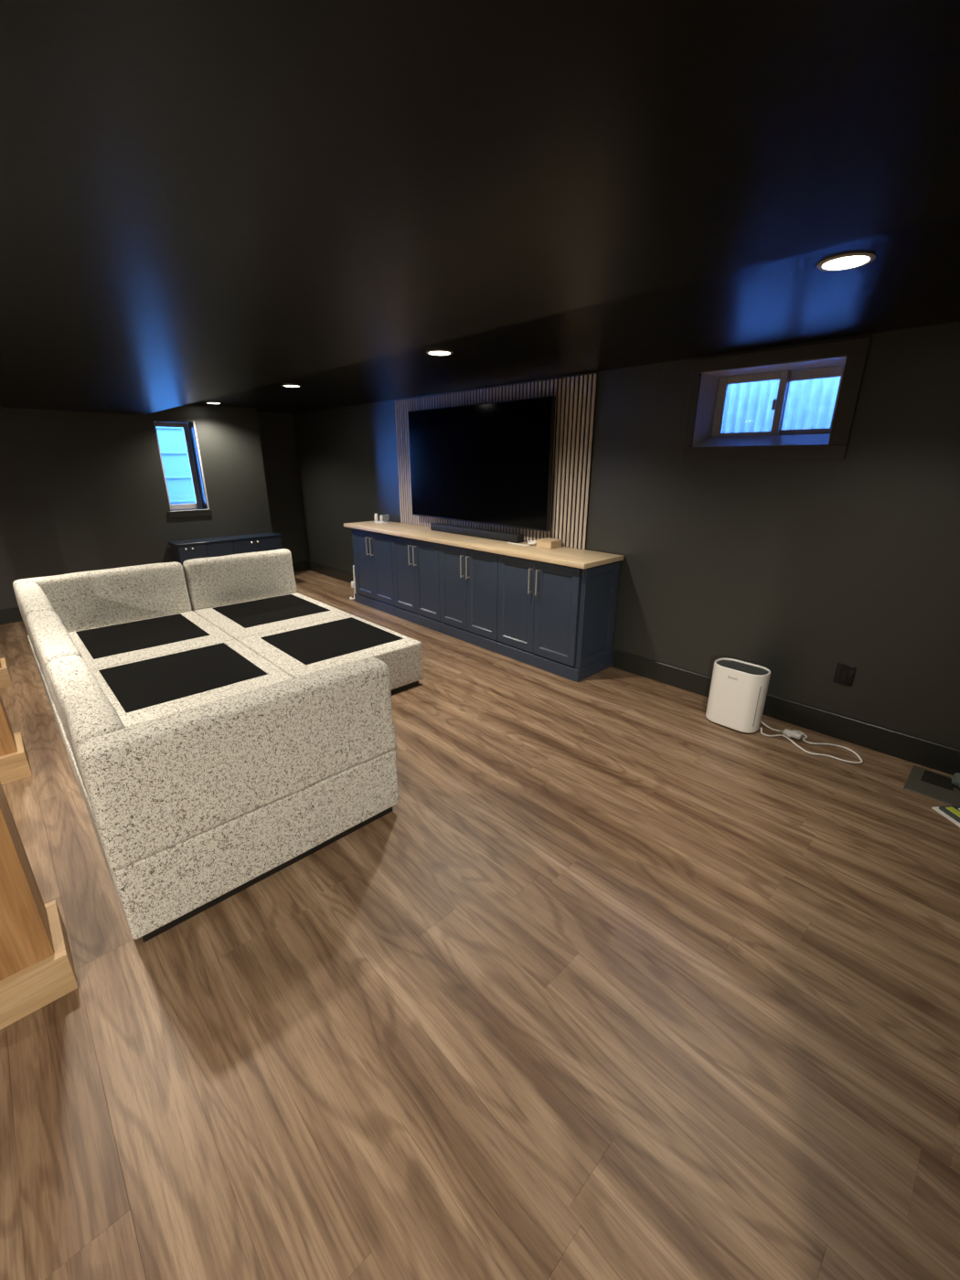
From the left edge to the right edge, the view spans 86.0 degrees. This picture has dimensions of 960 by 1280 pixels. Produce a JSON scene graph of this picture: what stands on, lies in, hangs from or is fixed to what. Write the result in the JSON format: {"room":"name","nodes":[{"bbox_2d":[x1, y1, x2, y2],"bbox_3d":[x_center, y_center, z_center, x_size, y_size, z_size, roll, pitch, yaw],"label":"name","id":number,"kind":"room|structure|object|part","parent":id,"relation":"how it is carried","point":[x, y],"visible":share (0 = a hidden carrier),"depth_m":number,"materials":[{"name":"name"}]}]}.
{"room":"leisure room","nodes":[
{"label":"leisure room","id":0,"kind":"room"},
{"bbox_2d":[0,404,309,609],"bbox_3d":[-5.067,-1.407,5.215,6.930,2.600,0.690,-17,26,-40],"label":"wall","id":1,"kind":"structure","parent":0,"point":[80,491],"depth_m":5.72,"materials":[{"name":"paint"}]},
{"bbox_2d":[0,607,22,624],"bbox_3d":[-4.979,-0.212,5.207,5.994,0.150,0.016,-17,26,-40],"label":"baseboard","id":2,"kind":"structure","parent":1,"relation":"attached to","point":[9,615],"depth_m":5.32,"materials":[{"name":"grey paint"}]},
{"bbox_2d":[152,420,212,518],"bbox_3d":[-3.573,-2.027,6.132,0.483,1.083,0.230,-17,26,-40],"label":"window","id":3,"kind":"structure","parent":1,"relation":"in","point":[194,509],"depth_m":6.21,"materials":[{"name":"grey paint"}]},
{"bbox_3d":[-3.503,-1.563,6.211,0.428,0.007,0.020,-17,26,-40],"label":"sill","id":4,"kind":"part","parent":3,"relation":"part of","materials":[{"name":"grey plastic"}]},
{"bbox_3d":[-3.502,-1.526,6.228,0.483,0.074,0.016,-17,26,-40],"label":"sill casing","id":5,"kind":"part","parent":3,"relation":"part of","materials":[{"name":"grey paint"}]},
{"bbox_3d":[-3.349,-2.088,6.185,0.020,1.002,0.014,-17,26,-40],"label":"casing","id":6,"kind":"part","parent":3,"relation":"part of","materials":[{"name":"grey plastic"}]},
{"bbox_2d":[292,560,309,572],"bbox_3d":[-2.871,-1.075,7.676,0.664,0.150,0.016,-17,26,-40],"label":"baseboard","id":7,"kind":"structure","parent":1,"relation":"attached to","point":[298,566],"depth_m":7.80,"materials":[{"name":"grey paint"}]},
{"bbox_2d":[0,569,959,1279],"bbox_3d":[-1.700,0.905,2.479,7.140,0.150,10.100,-17,26,-40],"label":"floor","id":8,"kind":"structure","parent":0,"point":[619,981],"depth_m":1.55,"materials":[{"name":"brown wood"}]},
{"bbox_2d":[0,657,12,688],"bbox_3d":[-3.704,-0.631,3.510,0.306,2.064,0.291,-17,26,-40],"label":"column","id":9,"kind":"structure","parent":8,"relation":"on","point":[5,680],"depth_m":3.82,"materials":[{"name":"brown wood"}]},
{"bbox_3d":[-3.604,0.243,3.917,0.028,0.146,0.235,-17,26,-40],"label":"board","id":10,"kind":"part","parent":9,"relation":"part of","materials":[{"name":"brown wood"}]},
{"bbox_3d":[-3.615,0.306,3.737,0.306,0.146,0.028,-17,26,-40],"label":"board","id":11,"kind":"part","parent":9,"relation":"part of","materials":[{"name":"brown wood"}]},
{"bbox_2d":[0,694,31,784],"bbox_3d":[-2.610,-0.248,2.419,0.306,2.064,0.291,-17,26,-40],"label":"column","id":12,"kind":"structure","parent":8,"relation":"on","point":[15,764],"depth_m":2.69,"materials":[{"name":"brown wood"}]},
{"bbox_3d":[-2.520,0.689,2.646,0.306,0.146,0.028,-17,26,-40],"label":"board","id":13,"kind":"part","parent":12,"relation":"part of","materials":[{"name":"brown wood"}]},
{"bbox_3d":[-2.509,0.626,2.827,0.028,0.146,0.235,-17,26,-40],"label":"board","id":14,"kind":"part","parent":12,"relation":"part of","materials":[{"name":"brown wood"}]},
{"bbox_2d":[0,781,78,1029],"bbox_3d":[-1.497,0.141,1.311,0.306,2.064,0.291,-17,26,-40],"label":"column","id":15,"kind":"structure","parent":8,"relation":"on","point":[37,965],"depth_m":1.54,"materials":[{"name":"brown wood"}]},
{"bbox_3d":[-1.407,1.078,1.538,0.306,0.146,0.028,-17,26,-40],"label":"board","id":16,"kind":"part","parent":15,"relation":"part of","materials":[{"name":"brown wood"}]},
{"bbox_3d":[-1.588,1.015,1.718,0.306,0.146,0.028,-17,26,-40],"label":"board","id":17,"kind":"part","parent":15,"relation":"part of","materials":[{"name":"brown wood"}]},
{"bbox_3d":[-1.397,1.015,1.718,0.028,0.146,0.235,-17,26,-40],"label":"board","id":18,"kind":"part","parent":15,"relation":"part of","materials":[{"name":"brown wood"}]},
{"bbox_2d":[12,561,234,720],"bbox_3d":[-2.627,-0.068,3.851,1.119,0.778,1.173,-17,26,-40],"label":"module","id":19,"kind":"object","parent":8,"relation":"on","point":[114,616],"visible":0.62,"depth_m":3.98,"materials":[{"name":"fabric"}]},
{"bbox_3d":[-2.923,-0.099,3.426,0.150,0.438,1.004,-17,26,-40],"label":"backrest","id":20,"kind":"part","parent":19,"relation":"part of","materials":[{"name":"fabric"}]},
{"bbox_3d":[-2.976,-0.350,4.141,1.114,0.436,0.154,-17,26,-40],"label":"backrest","id":21,"kind":"part","parent":19,"relation":"part of","materials":[{"name":"fabric"}]},
{"bbox_3d":[-2.627,0.116,3.915,1.119,0.303,1.173,-17,26,-40],"label":"seat","id":22,"kind":"part","parent":19,"relation":"part of","materials":[{"name":"fabric"}]},
{"bbox_2d":[26,609,294,789],"bbox_3d":[-1.874,0.196,3.100,1.120,0.778,1.009,-17,26,-40],"label":"module","id":23,"kind":"object","parent":8,"relation":"on","point":[143,690],"visible":0.53,"depth_m":3.02,"materials":[{"name":"fabric"}]},
{"bbox_3d":[-2.224,0.143,2.731,0.150,0.436,1.001,-17,26,-40],"label":"backrest","id":24,"kind":"part","parent":23,"relation":"part of","materials":[{"name":"fabric"}]},
{"bbox_2d":[46,655,398,942],"bbox_3d":[-1.152,0.453,2.369,1.109,0.778,1.099,-17,26,-40],"label":"module","id":25,"kind":"object","parent":8,"relation":"on","point":[188,810],"visible":1,"depth_m":1.89,"materials":[{"name":"fabric"}]},
{"bbox_3d":[-1.546,0.381,2.056,0.151,0.436,0.939,-17,26,-40],"label":"backrest","id":26,"kind":"part","parent":25,"relation":"part of","materials":[{"name":"fabric"}]},
{"bbox_3d":[-1.155,0.635,2.434,1.100,0.303,1.092,-17,26,-40],"label":"seat","id":27,"kind":"part","parent":25,"relation":"part of","materials":[{"name":"fabric"}]},
{"bbox_3d":[-0.831,0.405,1.992,1.108,0.437,0.163,-17,26,-40],"label":"arm","id":28,"kind":"part","parent":25,"relation":"part of","materials":[{"name":"fabric"}]},
{"bbox_2d":[168,532,282,573],"bbox_3d":[-3.140,-0.952,6.530,1.250,0.676,0.341,-17,26,-40],"label":"base cabinet","id":29,"kind":"object","parent":8,"relation":"on","point":[182,550],"visible":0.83,"depth_m":6.29,"materials":[{"name":"blue paint"}]},
{"bbox_3d":[-3.379,-0.838,6.132,0.302,0.562,0.020,-17,26,-40],"label":"door","id":30,"kind":"part","parent":29,"relation":"part of","materials":[{"name":"blue paint"}]},
{"bbox_3d":[-3.157,-0.907,6.330,0.302,0.562,0.020,-17,26,-40],"label":"door","id":31,"kind":"part","parent":29,"relation":"part of","materials":[{"name":"blue paint"}]},
{"bbox_3d":[-2.936,-0.976,6.528,0.302,0.562,0.020,-17,26,-40],"label":"door","id":32,"kind":"part","parent":29,"relation":"part of","materials":[{"name":"blue paint"}]},
{"bbox_3d":[-2.714,-1.045,6.726,0.302,0.562,0.020,-17,26,-40],"label":"door","id":33,"kind":"part","parent":29,"relation":"part of","materials":[{"name":"blue paint"}]},
{"bbox_2d":[182,548,350,640],"bbox_3d":[-1.869,-0.304,4.529,0.959,0.777,1.172,-17,26,-40],"label":"module","id":34,"kind":"object","parent":8,"relation":"on","point":[250,593],"visible":0.66,"depth_m":4.61,"materials":[{"name":"fabric"}]},
{"bbox_3d":[-2.217,-0.587,4.819,0.951,0.435,0.157,-17,26,-40],"label":"backrest","id":35,"kind":"part","parent":34,"relation":"part of","materials":[{"name":"fabric"}]},
{"bbox_3d":[-1.869,-0.121,4.593,0.959,0.302,1.172,-17,26,-40],"label":"seat","id":36,"kind":"part","parent":34,"relation":"part of","materials":[{"name":"fabric"}]},
{"bbox_2d":[237,614,422,694],"bbox_3d":[-1.115,0.161,3.849,0.960,0.350,1.008,-17,26,-40],"label":"module","id":37,"kind":"object","parent":8,"relation":"on","point":[302,650],"visible":0.64,"depth_m":3.71,"materials":[{"name":"fabric"}]},
{"bbox_2d":[349,565,355,599],"bbox_3d":[-1.538,-0.693,6.196,0.095,0.412,0.081,-2,19,-6],"label":"cable","id":38,"kind":"object","parent":8,"relation":"on","point":[353,583],"visible":0.8,"depth_m":6.19,"materials":[{"name":"white plastic"}]},
{"bbox_2d":[351,528,395,616],"bbox_3d":[-1.053,-0.823,5.858,0.495,0.880,0.819,-17,26,-40],"label":"base cabinet","id":39,"kind":"object","parent":8,"relation":"on","point":[371,550],"visible":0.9,"depth_m":5.69,"materials":[{"name":"blue paint"}]},
{"bbox_3d":[-1.319,-0.865,5.832,0.020,0.749,0.386,-17,26,-40],"label":"door","id":40,"kind":"part","parent":39,"relation":"part of","materials":[{"name":"blue paint"}]},
{"bbox_3d":[-1.315,-0.866,5.835,0.010,0.625,0.262,-17,26,-40],"label":"door panel","id":41,"kind":"part","parent":39,"relation":"part of","materials":[{"name":"blue paint"}]},
{"bbox_3d":[-1.051,-0.771,5.565,0.020,0.749,0.386,-17,26,-40],"label":"door","id":42,"kind":"part","parent":39,"relation":"part of","materials":[{"name":"blue paint"}]},
{"bbox_3d":[-1.048,-0.772,5.568,0.010,0.625,0.262,-17,26,-40],"label":"door panel","id":43,"kind":"part","parent":39,"relation":"part of","materials":[{"name":"blue paint"}]},
{"bbox_2d":[343,520,623,569],"bbox_3d":[-0.229,-0.965,4.879,0.507,0.036,3.307,-17,26,-40],"label":"countertop","id":44,"kind":"structure","parent":39,"relation":"on","point":[565,556],"depth_m":4.31,"materials":[{"name":"beige wood"}]},
{"bbox_2d":[383,513,389,522],"bbox_3d":[-1.083,-1.408,5.957,0.072,0.085,0.072,-17,26,-40],"label":"drinking glass","id":45,"kind":"object","parent":44,"relation":"on","point":[386,517],"visible":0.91,"depth_m":5.93,"materials":[{"name":"white"}]},
{"bbox_2d":[430,522,523,543],"bbox_3d":[-0.058,-1.025,4.891,0.100,0.068,1.205,-17,26,-40],"label":"soundbar","id":46,"kind":"object","parent":44,"relation":"on","point":[508,537],"visible":1,"depth_m":4.78,"materials":[{"name":"black plastic"}]},
{"bbox_2d":[507,540,536,545],"bbox_3d":[0.350,-0.830,4.369,0.291,0.046,0.100,10,22,26],"label":"charging cable","id":47,"kind":"object","parent":44,"relation":"on","point":[529,542],"visible":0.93,"depth_m":4.33,"materials":[{"name":"white plastic"}]},
{"bbox_2d":[536,537,562,548],"bbox_3d":[0.572,-0.803,4.269,0.147,0.062,0.156,-17,26,-40],"label":"wooden box","id":48,"kind":"object","parent":44,"relation":"on","point":[547,542],"visible":1,"depth_m":4.23,"materials":[{"name":"beige wood"}]},
{"bbox_3d":[0.572,-0.827,4.260,0.147,0.010,0.156,-17,26,-40],"label":"box lid","id":49,"kind":"part","parent":48,"relation":"part of","materials":[{"name":"beige wood"}]},
{"bbox_2d":[390,534,441,632],"bbox_3d":[-0.503,-0.630,5.309,0.495,0.880,0.779,-17,26,-40],"label":"base cabinet","id":50,"kind":"object","parent":8,"relation":"on","point":[415,562],"visible":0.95,"depth_m":5.15,"materials":[{"name":"blue paint"}]},
{"bbox_3d":[-0.782,-0.677,5.297,0.020,0.749,0.386,-17,26,-40],"label":"door","id":51,"kind":"part","parent":50,"relation":"part of","materials":[{"name":"blue paint"}]},
{"bbox_3d":[-0.778,-0.678,5.300,0.010,0.625,0.262,-17,26,-40],"label":"door panel","id":52,"kind":"part","parent":50,"relation":"part of","materials":[{"name":"blue paint"}]},
{"bbox_3d":[-0.695,-0.841,5.098,0.037,0.200,0.011,-17,26,-40],"label":"handle","id":53,"kind":"part","parent":50,"relation":"part of","materials":[{"name":"silver metal"}]},
{"bbox_3d":[-0.644,-0.823,5.047,0.037,0.200,0.011,-17,26,-40],"label":"handle","id":54,"kind":"part","parent":50,"relation":"part of","materials":[{"name":"silver metal"}]},
{"bbox_3d":[-0.515,-0.583,5.030,0.020,0.749,0.386,-17,26,-40],"label":"door","id":55,"kind":"part","parent":50,"relation":"part of","materials":[{"name":"blue paint"}]},
{"bbox_3d":[-0.511,-0.585,5.034,0.010,0.625,0.262,-17,26,-40],"label":"door panel","id":56,"kind":"part","parent":50,"relation":"part of","materials":[{"name":"blue paint"}]},
{"bbox_2d":[438,544,499,652],"bbox_3d":[0.032,-0.444,4.777,0.495,0.880,0.774,-17,26,-40],"label":"base cabinet","id":57,"kind":"object","parent":8,"relation":"on","point":[468,578],"visible":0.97,"depth_m":4.62,"materials":[{"name":"blue paint"}]},
{"bbox_3d":[-0.247,-0.489,4.763,0.020,0.749,0.383,-17,26,-40],"label":"door","id":58,"kind":"part","parent":57,"relation":"part of","materials":[{"name":"blue paint"}]},
{"bbox_3d":[-0.243,-0.491,4.766,0.010,0.625,0.259,-17,26,-40],"label":"door panel","id":59,"kind":"part","parent":57,"relation":"part of","materials":[{"name":"blue paint"}]},
{"bbox_3d":[-0.160,-0.654,4.565,0.037,0.200,0.011,-17,26,-40],"label":"handle","id":60,"kind":"part","parent":57,"relation":"part of","materials":[{"name":"silver metal"}]},
{"bbox_3d":[-0.109,-0.636,4.514,0.037,0.200,0.011,-17,26,-40],"label":"handle","id":61,"kind":"part","parent":57,"relation":"part of","materials":[{"name":"silver metal"}]},
{"bbox_3d":[0.022,-0.398,4.502,0.010,0.625,0.259,-17,26,-40],"label":"door panel","id":62,"kind":"part","parent":57,"relation":"part of","materials":[{"name":"blue paint"}]},
{"bbox_3d":[0.019,-0.397,4.499,0.020,0.749,0.383,-17,26,-40],"label":"door","id":63,"kind":"part","parent":57,"relation":"part of","materials":[{"name":"blue paint"}]},
{"bbox_2d":[496,554,619,682],"bbox_3d":[0.597,-0.246,4.213,0.495,0.880,0.869,-17,26,-40],"label":"base cabinet","id":64,"kind":"object","parent":8,"relation":"on","point":[559,620],"visible":0.9,"depth_m":4.00,"materials":[{"name":"blue paint"}]},
{"bbox_3d":[0.299,-0.301,4.227,0.010,0.625,0.284,-17,26,-40],"label":"door panel","id":65,"kind":"part","parent":64,"relation":"part of","materials":[{"name":"blue paint"}]},
{"bbox_3d":[0.295,-0.300,4.224,0.020,0.749,0.408,-17,26,-40],"label":"door","id":66,"kind":"part","parent":64,"relation":"part of","materials":[{"name":"blue paint"}]},
{"bbox_3d":[0.390,-0.461,4.017,0.037,0.200,0.011,-17,26,-40],"label":"handle","id":67,"kind":"part","parent":64,"relation":"part of","materials":[{"name":"silver metal"}]},
{"bbox_3d":[0.441,-0.443,3.966,0.037,0.200,0.011,-17,26,-40],"label":"handle","id":68,"kind":"part","parent":64,"relation":"part of","materials":[{"name":"silver metal"}]},
{"bbox_3d":[0.581,-0.202,3.945,0.010,0.625,0.284,-17,26,-40],"label":"door panel","id":69,"kind":"part","parent":64,"relation":"part of","materials":[{"name":"blue paint"}]},
{"bbox_3d":[0.578,-0.201,3.942,0.020,0.749,0.408,-17,26,-40],"label":"door","id":70,"kind":"part","parent":64,"relation":"part of","materials":[{"name":"blue paint"}]},
{"bbox_3d":[0.910,-0.197,3.928,0.433,0.782,0.012,-17,26,-40],"label":"panel","id":71,"kind":"part","parent":64,"relation":"part of","materials":[{"name":"blue paint"}]},
{"bbox_2d":[705,658,770,733],"bbox_3d":[1.619,0.350,3.247,0.193,0.396,0.318,-17,26,-40],"label":"air purifier","id":72,"kind":"object","parent":8,"relation":"on","point":[738,691],"visible":1,"depth_m":3.17,"materials":[{"name":"white plastic"}]},
{"bbox_2d":[760,721,863,764],"bbox_3d":[1.948,0.594,3.069,0.239,0.055,0.568,-17,26,-40],"label":"cord","id":73,"kind":"object","parent":8,"relation":"on","point":[796,734],"visible":0.96,"depth_m":3.10,"materials":[{"name":"white plastic"}]},
{"bbox_3d":[1.839,0.546,3.207,0.039,0.055,0.205,-12,23,-32],"label":"cord","id":74,"kind":"part","parent":73,"relation":"part of","materials":[{"name":"white plastic"}]},
{"bbox_2d":[903,765,959,807],"bbox_3d":[2.374,0.757,2.674,0.305,0.006,0.235,-17,26,-40],"label":"floor vent","id":75,"kind":"object","parent":8,"relation":"in","point":[937,786],"visible":0.86,"depth_m":2.67,"materials":[{"name":"grey metal"}]},
{"bbox_2d":[951,772,959,789],"bbox_3d":[2.499,0.726,2.639,0.169,0.076,0.122,-17,26,-40],"label":"cloth","id":76,"kind":"object","parent":75,"relation":"on","point":[955,779],"visible":1,"depth_m":2.65,"materials":[{"name":"grey fabric"}]},
{"bbox_2d":[931,805,959,827],"bbox_3d":[2.260,0.835,2.418,0.108,0.029,0.190,-2,19,-5],"label":"packet","id":77,"kind":"object","parent":8,"relation":"on","point":[952,813],"visible":1,"depth_m":2.45,"materials":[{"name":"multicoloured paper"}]},
{"bbox_2d":[938,805,959,822],"bbox_3d":[2.269,0.836,2.411,0.090,0.016,0.175,-2,19,-5],"label":"book","id":78,"kind":"object","parent":77,"relation":"on","point":[952,813],"depth_m":2.45,"materials":[{"name":"grey"}]},
{"bbox_2d":[0,0,959,415],"bbox_3d":[-1.716,-1.314,1.684,6.690,0.435,10.180,-17,26,-40],"label":"ceiling","id":79,"kind":"structure","parent":0,"point":[230,203],"depth_m":0.94,"materials":[{"name":"black paint"}]},
{"bbox_2d":[281,384,300,387],"bbox_3d":[-1.633,-2.201,4.463,0.160,0.006,0.160,-17,26,-40],"label":"recessed light","id":80,"kind":"object","parent":79,"relation":"in","point":[285,385],"visible":1,"depth_m":4.46,"materials":[{"name":"grey plastic"}]},
{"bbox_2d":[426,350,452,355],"bbox_3d":[-0.241,-1.714,3.075,0.160,0.006,0.160,-17,26,-40],"label":"recessed light","id":81,"kind":"object","parent":79,"relation":"in","point":[430,352],"visible":1,"depth_m":3.05,"materials":[{"name":"grey plastic"}]},
{"bbox_2d":[816,252,875,271],"bbox_3d":[1.179,-1.218,1.661,0.160,0.006,0.160,-17,26,-40],"label":"recessed light","id":82,"kind":"object","parent":79,"relation":"in","point":[853,260],"visible":1,"depth_m":1.65,"materials":[{"name":"grey plastic"}]},
{"bbox_2d":[292,321,959,749],"bbox_3d":[0.799,-1.078,4.291,0.240,2.600,10.180,-17,26,-40],"label":"wall","id":83,"kind":"structure","parent":0,"point":[796,570],"depth_m":3.16,"materials":[{"name":"paint"}]},
{"bbox_2d":[308,560,353,583],"bbox_3d":[-1.889,-0.895,7.164,0.016,0.150,2.124,-17,26,-40],"label":"baseboard","id":84,"kind":"structure","parent":83,"relation":"attached to","point":[337,573],"depth_m":7.40,"materials":[{"name":"grey paint"}]},
{"bbox_2d":[394,373,597,549],"bbox_3d":[-0.026,-1.638,4.819,0.018,1.274,2.544,-17,26,-40],"label":"panel","id":85,"kind":"object","parent":83,"relation":"attached to","point":[575,396],"visible":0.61,"depth_m":4.17,"materials":[{"name":"brown wood"}]},
{"bbox_2d":[407,395,555,532],"bbox_3d":[-0.058,-1.619,4.778,0.083,1.027,1.875,-17,26,-40],"label":"television","id":86,"kind":"object","parent":85,"relation":"attached to","point":[490,463],"visible":1,"depth_m":4.60,"materials":[{"name":"black glass"}]},
{"bbox_2d":[681,336,871,458],"bbox_3d":[1.748,-1.398,3.098,0.246,0.588,0.930,-17,26,-40],"label":"window","id":87,"kind":"structure","parent":83,"relation":"in","point":[709,442],"depth_m":3.05,"materials":[{"name":"grey paint"}]},
{"bbox_3d":[1.365,-1.477,3.321,0.016,0.438,0.060,-17,26,-40],"label":"casing","id":88,"kind":"part","parent":87,"relation":"part of","materials":[{"name":"grey paint"}]},
{"bbox_3d":[1.682,-1.468,3.228,0.030,0.354,0.406,-17,26,-40],"label":"sash","id":89,"kind":"part","parent":87,"relation":"part of","materials":[{"name":"grey plastic"}]},
{"bbox_3d":[1.743,-1.227,3.175,0.231,0.064,0.778,-17,26,-40],"label":"sill","id":90,"kind":"part","parent":87,"relation":"part of","materials":[{"name":"grey"}]},
{"bbox_3d":[1.664,-1.130,3.108,0.016,0.075,0.930,-17,26,-40],"label":"casing","id":91,"kind":"part","parent":87,"relation":"part of","materials":[{"name":"grey paint"}]},
{"bbox_3d":[1.664,-1.614,2.938,0.016,0.075,0.930,-17,26,-40],"label":"casing","id":92,"kind":"part","parent":87,"relation":"part of","materials":[{"name":"grey paint"}]},
{"bbox_3d":[1.941,-1.395,3.021,0.030,0.354,0.368,-17,26,-40],"label":"sash","id":93,"kind":"part","parent":87,"relation":"part of","materials":[{"name":"grey plastic"}]},
{"bbox_3d":[1.953,-1.271,2.736,0.016,0.438,0.090,-17,26,-40],"label":"casing","id":94,"kind":"part","parent":87,"relation":"part of","materials":[{"name":"grey paint"}]},
{"bbox_2d":[721,376,840,433],"bbox_3d":[2.121,-1.448,3.369,0.641,1.210,1.917,-17,26,-40],"label":"window well","id":95,"kind":"object","parent":83,"relation":"attached to","point":[810,404],"visible":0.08,"depth_m":3.70,"materials":[{"name":"metal"}]},
{"bbox_2d":[613,650,959,775],"bbox_3d":[2.561,0.662,2.730,0.016,0.150,4.269,-17,26,-40],"label":"baseboard","id":96,"kind":"structure","parent":83,"relation":"attached to","point":[930,754],"depth_m":3.15,"materials":[{"name":"grey paint"}]},
{"bbox_2d":[832,662,856,686],"bbox_3d":[2.148,0.204,3.035,0.011,0.121,0.094,-17,26,-40],"label":"wall outlet","id":97,"kind":"object","parent":83,"relation":"attached to","point":[844,674],"visible":1,"depth_m":3.03,"materials":[{"name":"black plastic"}]},
{"bbox_2d":[839,669,849,681],"bbox_3d":[2.146,0.206,3.033,0.003,0.066,0.036,-17,26,-40],"label":"receptacle","id":98,"kind":"object","parent":97,"relation":"attached to","point":[844,674],"depth_m":3.03,"materials":[{"name":"black plastic"}]},
{"bbox_3d":[-5.310,-1.148,6.594,3.770,0.200,2.310,-17,26,-40],"label":"ground","id":99,"kind":"structure","parent":0,"visible":0},
{"bbox_2d":[155,421,195,510],"bbox_3d":[-4.356,-3.687,8.052,3.400,3.630,0.064,-17,26,-40],"label":"wall","id":100,"kind":"structure","parent":99,"relation":"on","point":[172,443],"depth_m":8.00,"materials":[{"name":"blue glass"}]}
]}

